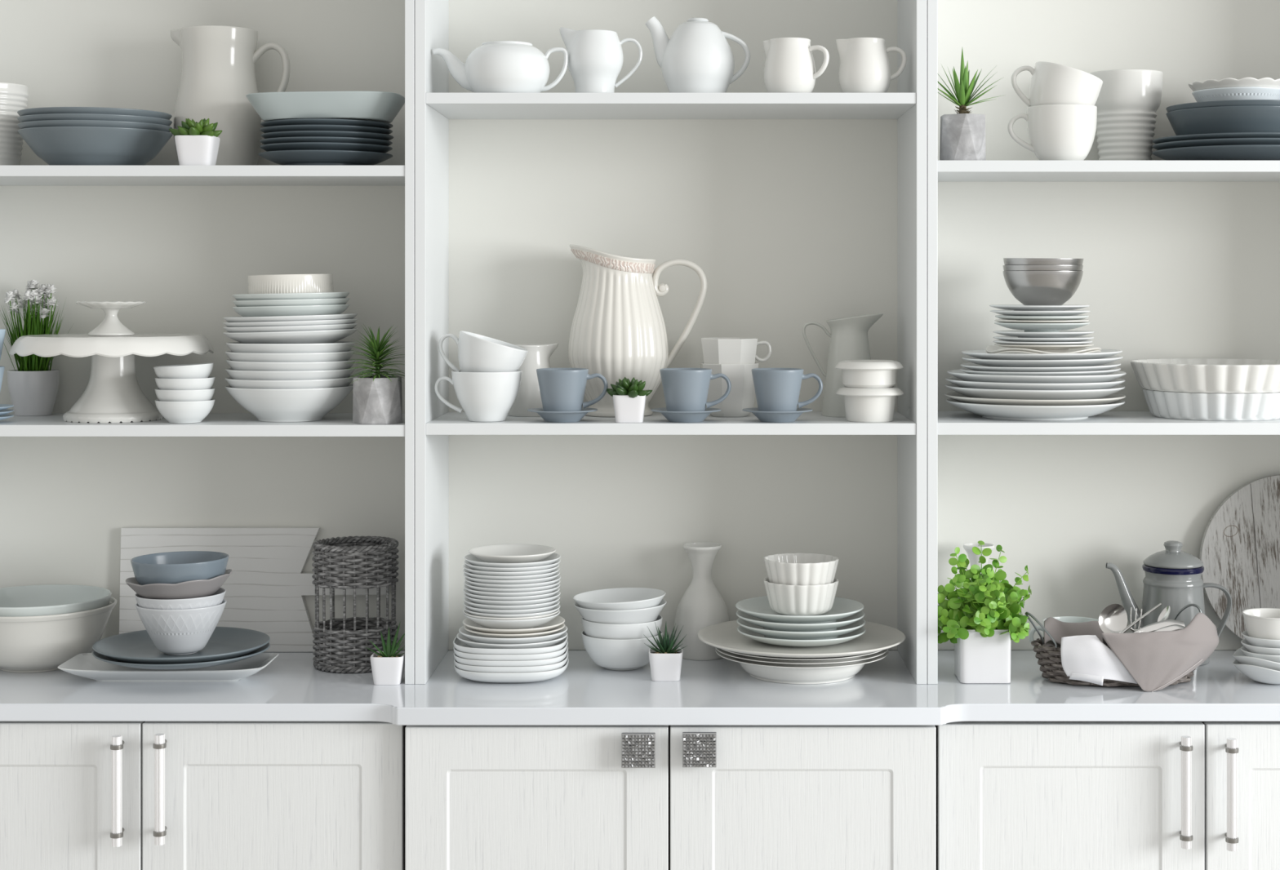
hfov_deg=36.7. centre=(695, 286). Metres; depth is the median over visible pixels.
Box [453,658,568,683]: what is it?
square plate
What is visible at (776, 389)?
cup
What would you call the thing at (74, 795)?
base cabinet
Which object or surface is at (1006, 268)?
steel bowl
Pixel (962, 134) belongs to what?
potted plant
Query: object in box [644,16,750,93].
teapot
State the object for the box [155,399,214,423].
bowl
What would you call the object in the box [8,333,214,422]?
cake stand
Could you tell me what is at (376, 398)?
potted plant
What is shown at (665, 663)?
pot
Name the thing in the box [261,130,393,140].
plate
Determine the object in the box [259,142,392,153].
plate
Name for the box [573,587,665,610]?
bowl
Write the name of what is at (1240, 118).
bowl
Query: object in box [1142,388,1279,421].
dish
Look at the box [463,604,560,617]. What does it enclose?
plate
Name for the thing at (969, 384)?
plate
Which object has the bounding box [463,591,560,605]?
plate
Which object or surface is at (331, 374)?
bowl
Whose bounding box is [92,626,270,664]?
plate
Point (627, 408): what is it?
pot
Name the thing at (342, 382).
bowl
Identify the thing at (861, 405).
ramekin
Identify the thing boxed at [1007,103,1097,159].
mug
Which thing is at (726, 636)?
plate
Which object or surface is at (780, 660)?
plate
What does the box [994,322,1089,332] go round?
saucer
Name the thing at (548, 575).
plate
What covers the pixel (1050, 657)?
wicker basket
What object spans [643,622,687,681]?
aloe
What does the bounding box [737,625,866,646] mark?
plate
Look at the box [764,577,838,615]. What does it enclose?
bowl
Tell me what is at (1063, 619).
mug
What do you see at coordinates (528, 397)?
creamer
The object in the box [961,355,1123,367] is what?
plate
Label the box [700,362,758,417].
mug
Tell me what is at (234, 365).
bowl
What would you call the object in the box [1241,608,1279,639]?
bowl
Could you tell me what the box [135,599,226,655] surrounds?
bowl
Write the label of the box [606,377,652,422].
potted succulent
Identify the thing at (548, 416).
saucer
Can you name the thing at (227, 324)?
shallow bowl
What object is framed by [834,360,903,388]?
ramekin
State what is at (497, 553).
plate
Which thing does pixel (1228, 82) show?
scalloped bowl
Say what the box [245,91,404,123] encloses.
square bowl
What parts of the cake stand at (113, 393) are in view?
plate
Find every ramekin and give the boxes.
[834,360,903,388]
[835,386,903,422]
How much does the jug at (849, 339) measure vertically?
0.196 m
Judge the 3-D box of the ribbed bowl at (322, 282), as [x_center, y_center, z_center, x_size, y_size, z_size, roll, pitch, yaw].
[-0.761,0.005,3.630,0.158,0.058,0.158,0,0,-24]
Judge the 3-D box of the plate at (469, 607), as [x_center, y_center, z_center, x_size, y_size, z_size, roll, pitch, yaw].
[-0.341,0.602,3.584,0.179,0.030,0.179,0,0,-1]
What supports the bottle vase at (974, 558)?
on the countertop
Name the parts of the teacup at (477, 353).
handle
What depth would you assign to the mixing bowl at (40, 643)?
3.57 m
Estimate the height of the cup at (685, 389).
0.080 m
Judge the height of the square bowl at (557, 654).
0.025 m
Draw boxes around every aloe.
[365,621,404,685]
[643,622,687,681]
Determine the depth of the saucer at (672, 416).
3.52 m
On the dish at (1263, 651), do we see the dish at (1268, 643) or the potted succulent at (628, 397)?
the dish at (1268, 643)
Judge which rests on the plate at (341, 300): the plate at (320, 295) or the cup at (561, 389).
the plate at (320, 295)
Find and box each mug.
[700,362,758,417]
[701,337,771,364]
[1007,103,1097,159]
[1011,61,1102,106]
[1028,616,1098,646]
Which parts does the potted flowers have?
pot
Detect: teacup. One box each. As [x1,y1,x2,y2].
[434,369,522,422]
[438,330,528,372]
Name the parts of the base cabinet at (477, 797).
door, knob, knob, door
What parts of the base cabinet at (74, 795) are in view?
door, handle, handle, door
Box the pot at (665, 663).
[648,647,683,681]
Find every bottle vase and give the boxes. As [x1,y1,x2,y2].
[674,542,729,660]
[963,542,994,579]
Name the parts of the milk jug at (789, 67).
handle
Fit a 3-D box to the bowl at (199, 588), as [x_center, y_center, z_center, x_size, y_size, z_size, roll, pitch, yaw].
[-0.951,0.556,3.556,0.190,0.058,0.192,0,0,-20]
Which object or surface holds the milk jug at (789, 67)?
on the open shelf unit at (794, 210)
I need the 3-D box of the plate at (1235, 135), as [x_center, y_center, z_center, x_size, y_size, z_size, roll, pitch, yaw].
[1.033,-0.265,3.660,0.322,0.030,0.322,0,0,-34]
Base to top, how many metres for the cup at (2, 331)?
0.077 m
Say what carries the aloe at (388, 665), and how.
on the countertop
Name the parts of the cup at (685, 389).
handle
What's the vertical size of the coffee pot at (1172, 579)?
0.231 m
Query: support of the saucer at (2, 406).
on the saucer at (5, 411)
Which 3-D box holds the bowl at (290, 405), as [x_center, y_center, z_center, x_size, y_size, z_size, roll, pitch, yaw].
[-0.762,0.219,3.630,0.239,0.065,0.239,0,0,38]
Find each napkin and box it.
[1044,617,1102,648]
[1060,635,1137,685]
[1101,612,1218,692]
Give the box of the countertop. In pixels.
[0,650,1279,725]
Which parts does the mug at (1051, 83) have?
handle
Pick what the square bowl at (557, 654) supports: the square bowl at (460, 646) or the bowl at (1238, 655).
the square bowl at (460, 646)
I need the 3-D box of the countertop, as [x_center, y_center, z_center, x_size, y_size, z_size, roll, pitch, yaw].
[-0.050,0.739,3.568,2.900,0.031,0.521,0,0,0]
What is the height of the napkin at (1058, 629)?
0.065 m
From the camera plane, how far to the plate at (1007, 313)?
3.58 m
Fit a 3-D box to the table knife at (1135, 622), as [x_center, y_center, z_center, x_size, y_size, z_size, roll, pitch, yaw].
[0.804,0.605,3.491,0.082,0.061,0.012,0,0,-5]
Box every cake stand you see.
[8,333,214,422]
[75,301,146,335]
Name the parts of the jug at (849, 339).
handle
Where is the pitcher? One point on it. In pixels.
(618, 331)
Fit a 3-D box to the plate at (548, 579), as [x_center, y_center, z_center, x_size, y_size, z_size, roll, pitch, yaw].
[-0.341,0.548,3.584,0.179,0.029,0.179,0,0,21]
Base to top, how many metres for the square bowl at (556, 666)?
0.025 m
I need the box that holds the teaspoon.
[1157,605,1170,622]
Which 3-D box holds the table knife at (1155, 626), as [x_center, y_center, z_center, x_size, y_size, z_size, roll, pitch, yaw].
[0.852,0.624,3.537,0.105,0.022,0.011,0,0,-16]
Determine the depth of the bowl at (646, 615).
3.59 m
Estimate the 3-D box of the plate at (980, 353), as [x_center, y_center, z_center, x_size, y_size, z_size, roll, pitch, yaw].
[0.656,0.135,3.652,0.300,0.029,0.300,0,0,-21]
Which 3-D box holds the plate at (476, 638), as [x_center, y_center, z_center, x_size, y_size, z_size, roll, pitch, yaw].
[-0.338,0.651,3.584,0.202,0.030,0.202,0,0,0]
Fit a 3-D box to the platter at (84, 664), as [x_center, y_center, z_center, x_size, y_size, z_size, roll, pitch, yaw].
[-0.967,0.706,3.552,0.378,0.034,0.162,0,0,0]
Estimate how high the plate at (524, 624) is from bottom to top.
0.029 m
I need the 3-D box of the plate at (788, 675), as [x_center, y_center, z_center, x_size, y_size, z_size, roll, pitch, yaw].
[0.200,0.701,3.600,0.322,0.043,0.322,0,0,-34]
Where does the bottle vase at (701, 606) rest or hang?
on the countertop
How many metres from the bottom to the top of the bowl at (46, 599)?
0.102 m
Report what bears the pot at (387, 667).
attached to the aloe at (388, 665)
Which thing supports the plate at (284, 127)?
on the plate at (291, 133)
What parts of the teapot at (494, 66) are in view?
spout, handle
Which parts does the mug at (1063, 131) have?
handle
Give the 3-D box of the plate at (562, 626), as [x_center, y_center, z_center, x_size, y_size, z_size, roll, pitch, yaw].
[-0.336,0.643,3.584,0.188,0.026,0.188,0,0,26]
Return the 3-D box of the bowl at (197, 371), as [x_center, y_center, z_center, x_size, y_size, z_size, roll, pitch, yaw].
[-0.946,0.165,3.566,0.108,0.046,0.108,0,0,-2]
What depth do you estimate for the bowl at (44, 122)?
3.53 m
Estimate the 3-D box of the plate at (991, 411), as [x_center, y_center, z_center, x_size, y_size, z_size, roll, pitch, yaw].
[0.644,0.232,3.652,0.333,0.031,0.333,0,0,42]
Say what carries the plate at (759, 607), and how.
on the plate at (854, 618)
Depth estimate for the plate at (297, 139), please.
3.55 m
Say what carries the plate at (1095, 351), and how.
on the plate at (980, 353)
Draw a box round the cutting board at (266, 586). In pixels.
[119,527,389,652]
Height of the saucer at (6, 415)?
0.012 m
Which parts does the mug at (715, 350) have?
handle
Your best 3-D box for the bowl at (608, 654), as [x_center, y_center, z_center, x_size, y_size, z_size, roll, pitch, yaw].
[-0.139,0.689,3.658,0.154,0.066,0.154,0,0,-17]
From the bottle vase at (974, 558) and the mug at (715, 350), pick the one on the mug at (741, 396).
the mug at (715, 350)
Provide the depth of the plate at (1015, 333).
3.59 m
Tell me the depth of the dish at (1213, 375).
3.54 m
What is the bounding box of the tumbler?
[0,82,28,165]
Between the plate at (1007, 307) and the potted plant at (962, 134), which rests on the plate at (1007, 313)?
the plate at (1007, 307)
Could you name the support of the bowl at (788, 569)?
on the bowl at (789, 600)
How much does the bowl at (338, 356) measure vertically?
0.065 m
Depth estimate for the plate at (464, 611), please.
3.51 m
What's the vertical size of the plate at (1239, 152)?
0.028 m
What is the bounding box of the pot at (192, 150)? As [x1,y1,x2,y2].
[174,135,219,165]
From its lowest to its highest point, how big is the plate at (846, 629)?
0.031 m
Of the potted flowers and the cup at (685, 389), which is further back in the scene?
the potted flowers
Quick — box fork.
[1129,607,1142,631]
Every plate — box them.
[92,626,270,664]
[92,642,270,669]
[232,292,349,300]
[232,297,349,306]
[232,304,349,316]
[258,150,392,165]
[259,124,392,134]
[259,136,392,146]
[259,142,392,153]
[260,118,393,128]
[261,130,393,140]
[456,631,567,648]
[458,625,567,644]
[462,564,559,576]
[462,567,559,580]
[462,587,559,600]
[462,600,559,614]
[462,608,559,620]
[462,615,564,634]
[463,559,560,572]
[463,571,559,584]
[463,579,560,592]
[463,583,559,596]
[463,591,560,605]
[463,595,559,610]
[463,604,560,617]
[463,610,559,629]
[463,622,564,638]
[464,552,560,568]
[464,575,560,588]
[468,544,555,563]
[697,620,905,657]
[715,647,888,667]
[715,649,888,684]
[721,648,881,663]
[735,595,864,623]
[736,609,864,631]
[737,617,865,639]
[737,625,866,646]
[944,391,1125,405]
[945,377,1125,390]
[945,383,1124,399]
[946,369,1126,383]
[946,398,1124,420]
[960,362,1120,372]
[960,367,1120,376]
[961,348,1122,359]
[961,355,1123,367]
[985,345,1101,354]
[985,350,1101,354]
[989,304,1089,311]
[990,310,1090,315]
[992,329,1093,337]
[992,335,1093,342]
[992,339,1092,345]
[994,319,1088,323]
[994,343,1093,352]
[995,315,1088,320]
[1151,132,1279,143]
[1151,137,1279,150]
[1151,144,1279,159]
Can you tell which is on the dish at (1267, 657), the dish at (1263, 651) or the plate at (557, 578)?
the dish at (1263, 651)
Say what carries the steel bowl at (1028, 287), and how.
on the plate at (1007, 307)
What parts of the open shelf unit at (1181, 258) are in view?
panel, shelf, shelf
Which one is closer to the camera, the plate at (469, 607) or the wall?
the plate at (469, 607)
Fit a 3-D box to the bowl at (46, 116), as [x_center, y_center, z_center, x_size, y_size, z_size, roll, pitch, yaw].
[-1.135,-0.280,3.650,0.280,0.071,0.280,0,0,-16]
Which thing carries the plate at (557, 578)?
on the plate at (549, 587)
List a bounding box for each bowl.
[0,584,111,617]
[0,596,116,672]
[17,106,172,119]
[17,113,172,126]
[17,120,172,132]
[17,126,173,165]
[125,568,232,599]
[130,551,229,585]
[134,587,226,609]
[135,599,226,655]
[153,363,213,378]
[155,376,215,390]
[155,387,215,401]
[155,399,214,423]
[222,313,357,322]
[222,323,357,332]
[223,318,357,327]
[223,328,357,343]
[225,350,355,362]
[225,367,355,380]
[225,375,354,389]
[225,384,353,422]
[226,341,355,353]
[226,358,355,371]
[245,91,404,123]
[247,273,333,293]
[453,635,568,654]
[453,640,568,661]
[453,646,568,666]
[453,652,568,673]
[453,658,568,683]
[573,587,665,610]
[573,599,666,624]
[581,614,662,639]
[581,630,662,671]
[764,552,839,585]
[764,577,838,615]
[1002,265,1083,271]
[1003,257,1083,265]
[1003,271,1083,305]
[1165,99,1279,112]
[1165,105,1279,135]
[1187,77,1279,91]
[1191,86,1279,102]
[1232,648,1279,671]
[1232,659,1279,684]
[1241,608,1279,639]
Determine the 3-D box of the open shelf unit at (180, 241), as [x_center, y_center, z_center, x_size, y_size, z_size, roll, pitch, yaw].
[-0.993,-0.057,3.668,0.967,1.560,0.336,0,0,0]
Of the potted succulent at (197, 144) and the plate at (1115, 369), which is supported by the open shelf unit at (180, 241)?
the potted succulent at (197, 144)
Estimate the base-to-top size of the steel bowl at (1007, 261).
0.073 m
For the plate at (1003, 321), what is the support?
on the saucer at (1027, 327)
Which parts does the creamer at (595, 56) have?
handle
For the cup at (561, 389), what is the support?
on the saucer at (548, 416)
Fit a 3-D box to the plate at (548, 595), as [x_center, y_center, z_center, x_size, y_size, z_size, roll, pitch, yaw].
[-0.341,0.578,3.584,0.179,0.029,0.179,0,0,-29]
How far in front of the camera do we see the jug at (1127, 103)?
3.70 m
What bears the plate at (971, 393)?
on the plate at (956, 396)
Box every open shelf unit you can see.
[0,0,414,684]
[414,0,927,684]
[927,0,1279,684]
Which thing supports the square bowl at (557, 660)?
on the square bowl at (556, 666)
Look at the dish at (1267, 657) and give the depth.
3.48 m
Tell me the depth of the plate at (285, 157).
3.57 m
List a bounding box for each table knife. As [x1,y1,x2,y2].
[1118,603,1161,633]
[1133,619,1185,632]
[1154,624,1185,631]
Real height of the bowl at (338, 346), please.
0.066 m
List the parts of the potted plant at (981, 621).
pot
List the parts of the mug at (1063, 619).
handle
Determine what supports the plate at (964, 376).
on the plate at (969, 384)
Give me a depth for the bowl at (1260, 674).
3.48 m
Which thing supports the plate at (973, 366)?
on the plate at (1115, 369)
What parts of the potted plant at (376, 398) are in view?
pot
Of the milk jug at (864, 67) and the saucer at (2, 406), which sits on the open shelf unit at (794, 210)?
the milk jug at (864, 67)
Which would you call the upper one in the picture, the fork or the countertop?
the fork
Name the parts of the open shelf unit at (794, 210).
panel, shelf, shelf, panel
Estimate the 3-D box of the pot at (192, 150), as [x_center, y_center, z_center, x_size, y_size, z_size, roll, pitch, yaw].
[-0.917,-0.248,3.552,0.073,0.056,0.073,0,0,0]
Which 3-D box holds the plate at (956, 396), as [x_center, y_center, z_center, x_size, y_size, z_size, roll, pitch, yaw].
[0.643,0.222,3.652,0.338,0.034,0.338,0,0,-7]
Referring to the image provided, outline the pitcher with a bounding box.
[568,244,706,417]
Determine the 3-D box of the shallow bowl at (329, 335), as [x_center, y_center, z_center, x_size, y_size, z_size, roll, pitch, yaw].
[-0.761,0.101,3.630,0.247,0.043,0.247,0,0,2]
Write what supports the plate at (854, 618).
on the plate at (846, 629)
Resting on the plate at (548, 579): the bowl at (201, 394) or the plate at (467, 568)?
the plate at (467, 568)
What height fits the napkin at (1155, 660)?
0.131 m
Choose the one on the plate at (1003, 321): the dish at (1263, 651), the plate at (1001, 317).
the plate at (1001, 317)
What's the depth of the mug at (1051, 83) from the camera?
3.53 m
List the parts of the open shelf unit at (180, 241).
shelf, shelf, panel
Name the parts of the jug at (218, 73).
handle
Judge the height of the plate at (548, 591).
0.029 m
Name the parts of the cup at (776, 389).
handle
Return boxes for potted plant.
[346,324,404,424]
[937,48,1001,159]
[937,540,1031,684]
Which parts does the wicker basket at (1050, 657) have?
handle, handle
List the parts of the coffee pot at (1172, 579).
spout, lid, lid knob, handle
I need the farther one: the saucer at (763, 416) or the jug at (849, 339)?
the jug at (849, 339)
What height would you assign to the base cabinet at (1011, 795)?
0.868 m
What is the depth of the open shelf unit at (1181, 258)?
3.83 m
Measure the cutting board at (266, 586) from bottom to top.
0.244 m
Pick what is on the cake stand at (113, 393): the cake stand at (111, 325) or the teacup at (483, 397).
the cake stand at (111, 325)
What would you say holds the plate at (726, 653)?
on the plate at (788, 675)
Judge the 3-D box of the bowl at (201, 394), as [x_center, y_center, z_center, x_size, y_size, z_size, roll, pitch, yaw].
[-0.944,0.210,3.566,0.108,0.041,0.108,0,0,-13]
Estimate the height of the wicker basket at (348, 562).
0.238 m
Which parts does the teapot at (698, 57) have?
spout, lid knob, lid, handle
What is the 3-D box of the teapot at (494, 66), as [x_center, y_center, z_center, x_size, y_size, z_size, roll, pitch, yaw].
[-0.358,-0.401,3.580,0.218,0.097,0.157,0,0,31]
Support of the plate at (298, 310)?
on the shallow bowl at (342, 316)
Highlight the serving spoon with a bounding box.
[1098,604,1127,633]
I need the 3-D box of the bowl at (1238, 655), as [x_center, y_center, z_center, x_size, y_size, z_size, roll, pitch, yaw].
[1.059,0.688,3.526,0.146,0.039,0.146,0,0,17]
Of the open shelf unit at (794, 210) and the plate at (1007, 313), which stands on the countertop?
the open shelf unit at (794, 210)
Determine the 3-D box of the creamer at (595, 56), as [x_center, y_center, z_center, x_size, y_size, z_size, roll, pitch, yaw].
[-0.179,-0.418,3.600,0.134,0.131,0.107,0,0,32]
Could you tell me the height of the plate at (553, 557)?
0.030 m
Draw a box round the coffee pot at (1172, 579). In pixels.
[1106,540,1232,666]
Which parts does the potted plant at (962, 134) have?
pot, stem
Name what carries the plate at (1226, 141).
on the plate at (1239, 152)
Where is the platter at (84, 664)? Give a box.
[57,653,279,681]
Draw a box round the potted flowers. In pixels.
[0,280,72,416]
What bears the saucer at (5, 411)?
on the saucer at (6, 415)
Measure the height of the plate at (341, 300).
0.034 m
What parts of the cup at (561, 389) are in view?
handle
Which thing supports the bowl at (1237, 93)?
in the bowl at (1240, 102)
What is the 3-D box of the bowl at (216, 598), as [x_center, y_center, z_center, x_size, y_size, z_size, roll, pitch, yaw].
[-0.949,0.610,3.556,0.162,0.093,0.162,0,0,17]
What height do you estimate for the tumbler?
0.166 m
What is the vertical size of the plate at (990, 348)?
0.017 m
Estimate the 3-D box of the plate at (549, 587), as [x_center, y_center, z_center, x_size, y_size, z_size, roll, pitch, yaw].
[-0.340,0.563,3.584,0.179,0.029,0.179,0,0,25]
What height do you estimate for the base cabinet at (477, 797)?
0.868 m
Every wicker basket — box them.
[311,536,398,673]
[1025,604,1201,686]
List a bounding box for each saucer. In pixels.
[0,404,13,410]
[0,408,13,415]
[0,413,13,420]
[527,407,597,422]
[650,407,720,422]
[742,407,813,422]
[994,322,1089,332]
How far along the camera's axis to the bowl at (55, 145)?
3.56 m
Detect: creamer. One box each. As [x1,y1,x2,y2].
[508,343,558,417]
[560,26,642,93]
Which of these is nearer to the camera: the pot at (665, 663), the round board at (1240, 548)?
the pot at (665, 663)
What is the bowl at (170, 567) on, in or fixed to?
on the bowl at (199, 588)
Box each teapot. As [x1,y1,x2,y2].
[432,40,568,93]
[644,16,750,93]
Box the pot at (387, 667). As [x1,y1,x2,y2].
[369,651,404,685]
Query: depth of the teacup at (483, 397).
3.52 m
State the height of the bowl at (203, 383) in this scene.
0.041 m
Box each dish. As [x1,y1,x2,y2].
[1129,358,1279,393]
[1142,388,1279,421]
[1240,639,1279,655]
[1240,645,1279,662]
[1241,631,1279,648]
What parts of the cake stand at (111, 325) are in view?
plate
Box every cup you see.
[0,328,5,359]
[0,365,4,391]
[536,368,608,411]
[659,368,731,411]
[751,368,822,411]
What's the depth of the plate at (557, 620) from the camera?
3.52 m
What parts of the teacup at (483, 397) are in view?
handle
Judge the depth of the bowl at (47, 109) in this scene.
3.53 m
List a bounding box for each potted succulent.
[168,118,222,165]
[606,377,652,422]
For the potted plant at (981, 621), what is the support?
on the countertop
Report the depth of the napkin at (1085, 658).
3.46 m
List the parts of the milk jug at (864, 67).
handle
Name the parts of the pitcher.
handle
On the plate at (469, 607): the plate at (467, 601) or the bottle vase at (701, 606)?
the plate at (467, 601)
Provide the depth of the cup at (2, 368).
3.56 m
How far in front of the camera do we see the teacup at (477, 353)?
3.52 m
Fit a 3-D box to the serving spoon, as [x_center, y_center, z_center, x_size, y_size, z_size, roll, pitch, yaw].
[0.779,0.628,3.522,0.094,0.095,0.026,0,0,-11]
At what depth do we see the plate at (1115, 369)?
3.53 m
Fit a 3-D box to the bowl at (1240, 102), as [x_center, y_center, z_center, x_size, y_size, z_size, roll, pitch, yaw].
[1.033,-0.307,3.660,0.278,0.068,0.278,0,0,0]
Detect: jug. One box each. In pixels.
[169,25,290,165]
[763,37,829,93]
[802,313,883,417]
[835,37,906,93]
[1089,69,1163,159]
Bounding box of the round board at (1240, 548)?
[1199,475,1279,639]
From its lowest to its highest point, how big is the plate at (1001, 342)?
0.011 m
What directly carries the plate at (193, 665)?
on the platter at (84, 664)
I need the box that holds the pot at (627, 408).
[613,395,645,422]
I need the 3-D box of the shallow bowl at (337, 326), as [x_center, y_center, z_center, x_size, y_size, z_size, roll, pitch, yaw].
[-0.761,0.091,3.630,0.247,0.043,0.247,0,0,2]
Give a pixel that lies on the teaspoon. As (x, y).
(1165, 614)
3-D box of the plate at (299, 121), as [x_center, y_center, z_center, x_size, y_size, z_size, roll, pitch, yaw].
[-0.697,-0.294,3.652,0.247,0.027,0.247,0,0,34]
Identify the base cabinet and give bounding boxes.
[0,721,406,869]
[404,725,936,869]
[934,721,1279,869]
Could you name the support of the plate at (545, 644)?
on the square bowl at (460, 646)
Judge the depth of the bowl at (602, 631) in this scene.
3.59 m
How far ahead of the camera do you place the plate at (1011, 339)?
3.58 m

